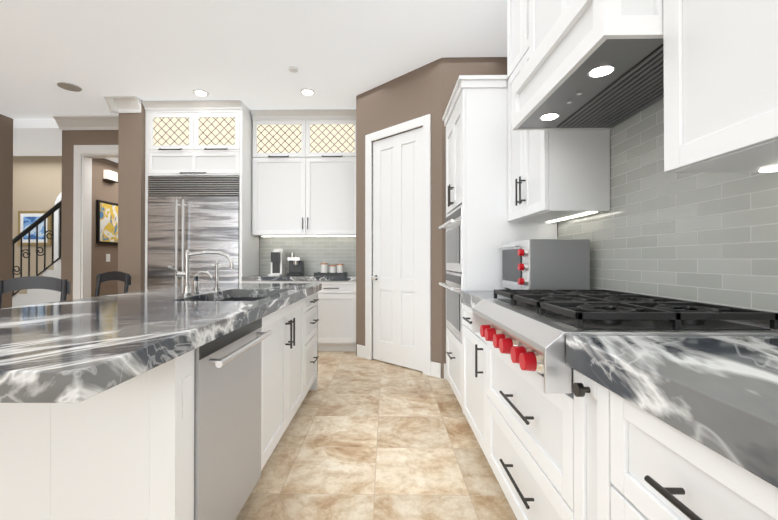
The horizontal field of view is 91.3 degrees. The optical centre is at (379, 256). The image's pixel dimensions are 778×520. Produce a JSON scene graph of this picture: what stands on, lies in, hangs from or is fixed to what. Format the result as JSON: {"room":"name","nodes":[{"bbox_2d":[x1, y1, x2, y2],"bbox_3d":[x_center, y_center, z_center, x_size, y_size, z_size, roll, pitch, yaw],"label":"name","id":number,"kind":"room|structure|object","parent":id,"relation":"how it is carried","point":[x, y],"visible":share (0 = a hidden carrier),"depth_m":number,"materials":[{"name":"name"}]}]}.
{"room":"kitchen","nodes":[
{"label":"kitchen","id":0,"kind":"room"},
{"bbox_2d":[0,114,12,308],"bbox_3d":[-5.204,-0.402,0.399,0.139,3.070,9.650,0,0,1],"label":"wall","id":1,"kind":"structure","parent":0,"point":[6,178],"depth_m":5.14,"materials":[{"name":"brown paint"}]},
{"bbox_2d":[12,156,61,293],"bbox_3d":[-6.120,-0.352,7.141,3.629,3.070,0.100,0,0,1],"label":"wall","id":2,"kind":"structure","parent":0,"point":[37,183],"depth_m":7.10,"materials":[{"name":"beige paint"}]},
{"bbox_2d":[18,211,51,244],"bbox_3d":[-6.431,-0.538,7.077,0.610,0.640,0.039,0,0,1],"label":"framed picture","id":3,"kind":"object","parent":2,"relation":"attached to","point":[26,219],"visible":0.67,"depth_m":7.06,"materials":[{"name":"blue paper"}]},
{"bbox_2d":[54,192,61,269],"bbox_3d":[-5.646,-0.068,7.065,0.820,2.500,0.029,0,0,1],"label":"arch","id":4,"kind":"object","parent":2,"relation":"attached to","point":[56,232],"visible":0.06,"depth_m":7.06,"materials":[{"name":"white"}]},
{"bbox_2d":[13,119,61,131],"bbox_3d":[-4.778,-1.836,5.303,0.819,0.130,0.150,0,0,1],"label":"crown molding","id":5,"kind":"structure","parent":0,"point":[35,125],"depth_m":5.23,"materials":[{"name":"white paint"}]},
{"bbox_2d":[61,130,118,299],"bbox_3d":[-3.763,-0.366,5.274,1.209,3.070,0.150,0,0,1],"label":"wall","id":6,"kind":"structure","parent":0,"point":[71,139],"depth_m":5.21,"materials":[{"name":"brown paint"}]},
{"bbox_2d":[53,115,118,299],"bbox_3d":[-3.779,-0.366,5.220,1.238,3.069,0.260,0,0,1],"label":"door frame","id":7,"kind":"structure","parent":6,"relation":"attached to","point":[84,155],"depth_m":5.19,"materials":[{"name":"white wood"}]},
{"bbox_2d":[91,158,117,296],"bbox_3d":[-4.252,-0.355,6.708,0.120,3.070,2.699,0,0,1],"label":"wall","id":8,"kind":"structure","parent":0,"point":[103,190],"depth_m":5.76,"materials":[{"name":"brown paint"}]},
{"bbox_2d":[96,200,117,244],"bbox_3d":[-4.189,-0.521,5.918,0.032,0.650,0.560,0,0,1],"label":"framed picture","id":9,"kind":"object","parent":8,"relation":"attached to","point":[106,222],"visible":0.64,"depth_m":5.80,"materials":[{"name":"black plastic"}]},
{"bbox_2d":[106,254,109,261],"bbox_3d":[-4.202,0.013,5.874,0.007,0.120,0.080,0,0,1],"label":"light switch","id":10,"kind":"object","parent":8,"relation":"attached to","point":[107,257],"visible":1,"depth_m":5.87,"materials":[{"name":"white plastic"}]},
{"bbox_2d":[103,170,117,182],"bbox_3d":[-4.166,-1.246,5.883,0.079,0.160,0.240,0,0,1],"label":"sconce","id":11,"kind":"object","parent":8,"relation":"attached to","point":[110,176],"visible":0.93,"depth_m":5.83,"materials":[{"name":"white"}]},
{"bbox_2d":[105,158,117,162],"bbox_3d":[-3.517,-1.550,6.704,1.350,0.100,2.699,0,0,1],"label":"ceiling","id":12,"kind":"structure","parent":0,"point":[114,159],"depth_m":5.87,"materials":[{"name":"white paint"}]},
{"bbox_2d":[118,100,145,293],"bbox_3d":[-3.023,-0.368,5.016,0.278,3.070,0.840,0,0,1],"label":"wall","id":13,"kind":"structure","parent":0,"point":[131,204],"depth_m":4.60,"materials":[{"name":"brown paint"}]},
{"bbox_2d":[104,96,140,113],"bbox_3d":[-3.081,-0.369,4.837,0.388,3.069,0.700,0,0,1],"label":"crown molding","id":14,"kind":"structure","parent":13,"relation":"attached to","point":[123,104],"depth_m":4.55,"materials":[{"name":"white wood"}]},
{"bbox_2d":[232,297,262,300],"bbox_3d":[-0.828,0.394,2.668,0.430,0.217,0.012,0,0,1],"label":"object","id":15,"kind":"structure","parent":0,"relation":"attached to","point":[233,298],"depth_m":2.66,"materials":[{"name":"grey metal"}]},
{"bbox_2d":[0,0,506,155],"bbox_3d":[-2.715,-1.971,2.542,10.600,0.100,14.000,0,0,1],"label":"ceiling","id":16,"kind":"structure","parent":0,"point":[341,54],"depth_m":3.49,"materials":[{"name":"white paint"}]},
{"bbox_2d":[57,82,81,91],"bbox_3d":[-3.475,-1.903,4.255,0.220,0.009,0.220,0,0,1],"label":"ceiling speaker","id":17,"kind":"object","parent":16,"relation":"attached to","point":[69,86],"visible":0.94,"depth_m":4.24,"materials":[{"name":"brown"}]},
{"bbox_2d":[193,89,208,95],"bbox_3d":[-2.073,-1.899,4.401,0.170,0.015,0.170,0,0,1],"label":"recessed light","id":18,"kind":"object","parent":16,"relation":"in","point":[199,92],"visible":1,"depth_m":4.38,"materials":[{"name":"white"}]},
{"bbox_2d":[289,66,297,72],"bbox_3d":[-0.872,-1.896,3.840,0.090,0.029,0.090,0,0,1],"label":"smoke detector","id":19,"kind":"object","parent":16,"relation":"attached to","point":[293,69],"visible":1,"depth_m":3.81,"materials":[{"name":"white plastic"}]},
{"bbox_2d":[300,88,314,95],"bbox_3d":[-0.835,-1.899,4.379,0.170,0.015,0.170,0,0,1],"label":"recessed light","id":20,"kind":"object","parent":16,"relation":"in","point":[307,91],"visible":0.98,"depth_m":4.37,"materials":[{"name":"white"}]},
{"bbox_2d":[259,236,259,274],"bbox_3d":[-1.708,-0.365,5.349,2.896,3.070,0.128,0,0,1],"label":"wall","id":21,"kind":"structure","parent":0,"point":[259,255],"depth_m":5.28,"materials":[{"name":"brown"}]},
{"bbox_2d":[250,109,309,236],"bbox_3d":[-1.282,-1.092,5.105,0.756,1.615,0.327,0,0,1],"label":"upper cabinet","id":22,"kind":"object","parent":21,"relation":"attached to","point":[303,172],"depth_m":4.95,"materials":[{"name":"white wood"}]},
{"bbox_2d":[260,236,355,274],"bbox_3d":[-0.964,-0.018,5.263,1.406,0.625,0.010,0,0,1],"label":"wall tile","id":23,"kind":"structure","parent":21,"relation":"attached to","point":[314,252],"depth_m":5.26,"materials":[{"name":"grey tile"}]},
{"bbox_2d":[310,109,355,236],"bbox_3d":[-0.645,-1.092,5.094,0.754,1.615,0.327,0,0,1],"label":"upper cabinet","id":24,"kind":"object","parent":21,"relation":"attached to","point":[332,131],"depth_m":4.94,"materials":[{"name":"white wood"}]},
{"bbox_2d":[236,351,516,519],"bbox_3d":[-2.715,1.199,2.519,10.600,0.100,14.000,0,0,1],"label":"floor","id":25,"kind":"structure","parent":0,"point":[365,439],"depth_m":2.17,"materials":[{"name":"tile"}]},
{"bbox_2d":[0,276,70,308],"bbox_3d":[-2.666,0.651,2.785,0.480,1.000,0.532,0,0,-19],"label":"chair","id":26,"kind":"object","parent":25,"relation":"on","point":[62,286],"visible":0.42,"depth_m":3.02,"materials":[{"name":"grey wood"}]},
{"bbox_2d":[12,258,60,306],"bbox_3d":[-5.306,0.408,6.506,1.940,1.540,1.030,0,0,1],"label":"staircase","id":27,"kind":"structure","parent":25,"relation":"on","point":[35,296],"depth_m":5.99,"materials":[{"name":"white wood"}]},
{"bbox_2d":[12,200,61,296],"bbox_3d":[-5.287,-0.194,5.965,1.838,2.276,0.068,0,0,1],"label":"stair railing","id":28,"kind":"object","parent":27,"relation":"attached to","point":[36,223],"visible":0.48,"depth_m":5.96,"materials":[{"name":"black metal"}]},
{"bbox_2d":[95,271,130,296],"bbox_3d":[-3.057,0.660,4.053,0.480,1.000,0.532,0,0,16],"label":"chair","id":29,"kind":"object","parent":25,"relation":"on","point":[114,275],"visible":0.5,"depth_m":4.29,"materials":[{"name":"grey wood"}]},
{"bbox_2d":[0,312,318,519],"bbox_3d":[-0.900,0.825,2.204,0.761,0.641,2.208,0,0,1],"label":"kitchen island","id":30,"kind":"object","parent":25,"relation":"on","point":[196,433],"depth_m":1.08,"materials":[{"name":"white wood"}]},
{"bbox_2d":[0,283,321,402],"bbox_3d":[-1.057,0.250,2.017,1.053,0.060,2.620,0,0,1],"label":"island countertop","id":31,"kind":"structure","parent":30,"relation":"on","point":[75,350],"depth_m":1.10,"materials":[{"name":"stone"}]},
{"bbox_2d":[168,250,234,294],"bbox_3d":[-1.015,0.090,2.378,0.347,0.264,0.486,0,0,1],"label":"faucet","id":32,"kind":"object","parent":31,"relation":"on","point":[186,274],"visible":1,"depth_m":2.20,"materials":[{"name":"silver metal"}]},
{"bbox_2d":[141,100,258,289],"bbox_3d":[-2.279,-0.367,4.923,1.202,3.068,0.714,0,0,1],"label":"tall cabinet","id":33,"kind":"object","parent":25,"relation":"on","point":[198,174],"visible":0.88,"depth_m":4.65,"materials":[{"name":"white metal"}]},
{"bbox_2d":[318,283,355,350],"bbox_3d":[-0.612,0.729,4.929,0.682,0.874,0.627,0,0,1],"label":"base cabinet","id":34,"kind":"object","parent":25,"relation":"on","point":[337,313],"depth_m":4.62,"materials":[{"name":"white wood"}]},
{"bbox_2d":[242,275,355,282],"bbox_3d":[-0.973,0.267,4.926,1.404,0.050,0.652,0,0,1],"label":"countertop","id":35,"kind":"structure","parent":34,"relation":"on","point":[254,278],"depth_m":4.61,"materials":[{"name":"grey stone"}]},
{"bbox_2d":[268,249,284,275],"bbox_3d":[-1.343,0.067,4.954,0.150,0.345,0.260,0,0,1],"label":"coffee machine","id":36,"kind":"object","parent":35,"relation":"on","point":[277,262],"visible":1,"depth_m":4.92,"materials":[{"name":"white metal"}]},
{"bbox_2d":[287,252,303,275],"bbox_3d":[-1.102,0.090,4.964,0.170,0.300,0.230,0,0,1],"label":"espresso machine","id":37,"kind":"object","parent":35,"relation":"on","point":[296,266],"visible":1,"depth_m":4.95,"materials":[{"name":"black plastic"}]},
{"bbox_2d":[314,263,346,275],"bbox_3d":[-0.633,0.159,4.915,0.400,0.160,0.250,0,0,1],"label":"tray","id":38,"kind":"object","parent":35,"relation":"on","point":[331,272],"visible":1,"depth_m":4.88,"materials":[{"name":"black plastic"}]},
{"bbox_2d":[462,303,480,446],"bbox_3d":[0.861,0.724,2.220,0.632,0.844,0.614,0,0,1],"label":"base cabinet","id":39,"kind":"object","parent":25,"relation":"on","point":[471,340],"depth_m":2.28,"materials":[{"name":"white wood"}]},
{"bbox_2d":[461,291,510,306],"bbox_3d":[0.856,0.262,2.224,0.642,0.080,0.614,0,0,1],"label":"countertop","id":40,"kind":"structure","parent":39,"relation":"on","point":[471,297],"depth_m":2.24,"materials":[{"name":"grey stone"}]},
{"bbox_2d":[497,239,589,289],"bbox_3d":[0.950,0.063,2.278,0.373,0.313,0.460,0,0,1],"label":"toaster oven","id":41,"kind":"object","parent":40,"relation":"on","point":[546,264],"visible":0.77,"depth_m":2.05,"materials":[{"name":"silver metal"}]},
{"bbox_2d":[439,75,556,413],"bbox_3d":[0.839,-0.026,2.887,0.699,2.355,0.758,0,0,1],"label":"tall cabinet","id":42,"kind":"object","parent":25,"relation":"on","point":[479,227],"visible":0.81,"depth_m":2.54,"materials":[{"name":"white wood"}]},
{"bbox_2d":[481,337,564,519],"bbox_3d":[0.848,0.764,1.499,0.632,0.754,0.950,0,0,1],"label":"base cabinet","id":43,"kind":"object","parent":25,"relation":"on","point":[523,425],"depth_m":1.41,"materials":[{"name":"white wood"}]},
{"bbox_2d":[472,289,777,393],"bbox_3d":[0.810,0.267,1.472,0.706,0.217,0.883,0,0,1],"label":"gas rangetop","id":44,"kind":"object","parent":43,"relation":"on","point":[528,330],"visible":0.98,"depth_m":1.17,"materials":[{"name":"silver metal"}]},
{"bbox_2d":[565,371,588,519],"bbox_3d":[0.838,0.714,0.940,0.632,0.844,0.169,0,0,1],"label":"base cabinet","id":45,"kind":"object","parent":25,"relation":"on","point":[576,461],"depth_m":1.01,"materials":[{"name":"white wood"}]},
{"bbox_2d":[585,379,777,519],"bbox_3d":[0.832,0.712,0.573,0.632,0.844,0.668,0,0,1],"label":"base cabinet","id":46,"kind":"object","parent":25,"relation":"on","point":[658,428],"depth_m":0.73,"materials":[{"name":"white wood"}]},
{"bbox_2d":[566,335,777,494],"bbox_3d":[0.815,0.247,0.195,0.652,0.080,1.663,0,0,1],"label":"countertop","id":47,"kind":"structure","parent":46,"relation":"on","point":[720,393],"depth_m":0.68,"materials":[{"name":"grey stone"}]},
{"bbox_2d":[356,58,441,377],"bbox_3d":[0.195,-0.375,4.099,1.222,3.070,0.110,0,-1,44],"label":"wall","id":48,"kind":"structure","parent":0,"point":[413,94],"depth_m":3.92,"materials":[{"name":"brown paint"}]},
{"bbox_2d":[371,127,422,370],"bbox_3d":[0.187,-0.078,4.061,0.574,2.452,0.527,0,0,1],"label":"pantry door","id":49,"kind":"structure","parent":48,"relation":"in","point":[397,277],"depth_m":4.03,"materials":[{"name":"white wood"}]},
{"bbox_2d":[357,114,440,377],"bbox_3d":[0.194,-0.119,4.083,1.180,2.558,0.132,0,-1,44],"label":"door frame","id":50,"kind":"structure","parent":48,"relation":"attached to","point":[431,368],"depth_m":3.79,"materials":[{"name":"white wood"}]},
{"bbox_2d":[442,57,506,377],"bbox_3d":[0.905,-0.378,3.677,0.620,3.070,0.100,0,0,1],"label":"wall","id":51,"kind":"structure","parent":0,"point":[453,68],"depth_m":3.64,"materials":[{"name":"brown paint"}]},
{"bbox_2d":[444,364,445,378],"bbox_3d":[0.912,1.087,3.608,0.605,0.140,0.014,0,0,1],"label":"baseboard return","id":52,"kind":"object","parent":51,"relation":"attached to","point":[444,371],"visible":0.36,"depth_m":3.61,"materials":[{"name":"white wood"}]},
{"bbox_3d":[1.200,-0.408,-0.408,0.108,3.070,8.260,0,0,1],"label":"wall","id":53,"kind":"structure","parent":0,"visible":0},
{"bbox_2d":[529,0,570,57],"bbox_3d":[0.918,-1.408,1.529,0.494,1.037,0.824,0,0,1],"label":"upper cabinet","id":54,"kind":"object","parent":53,"relation":"attached to","point":[544,15],"depth_m":1.81,"materials":[{"name":"white wood"}]},
{"bbox_2d":[512,0,663,130],"bbox_3d":[0.915,-0.763,1.524,0.499,0.252,0.824,0,0,1],"label":"range hood","id":55,"kind":"object","parent":54,"relation":"attached to","point":[594,65],"visible":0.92,"depth_m":1.41,"materials":[{"name":"white wood"}]},
{"bbox_2d":[507,0,609,222],"bbox_3d":[0.970,-1.074,2.240,0.415,1.694,0.597,0,0,1],"label":"upper cabinet","id":56,"kind":"object","parent":53,"relation":"attached to","point":[557,175],"visible":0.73,"depth_m":1.96,"materials":[{"name":"white wood"}]},
{"bbox_2d":[558,98,777,312],"bbox_3d":[1.146,-0.383,-0.005,0.010,1.375,5.066,0,0,1],"label":"wall tiles","id":57,"kind":"structure","parent":53,"relation":"attached to","point":[656,230],"depth_m":1.50,"materials":[{"name":"grey tile"}]},
{"bbox_2d":[663,0,777,172],"bbox_3d":[0.986,-1.089,0.820,0.331,1.685,0.581,0,0,1],"label":"upper cabinet","id":58,"kind":"object","parent":53,"relation":"attached to","point":[720,86],"visible":1,"depth_m":0.91,"materials":[{"name":"white wood"}]}
]}

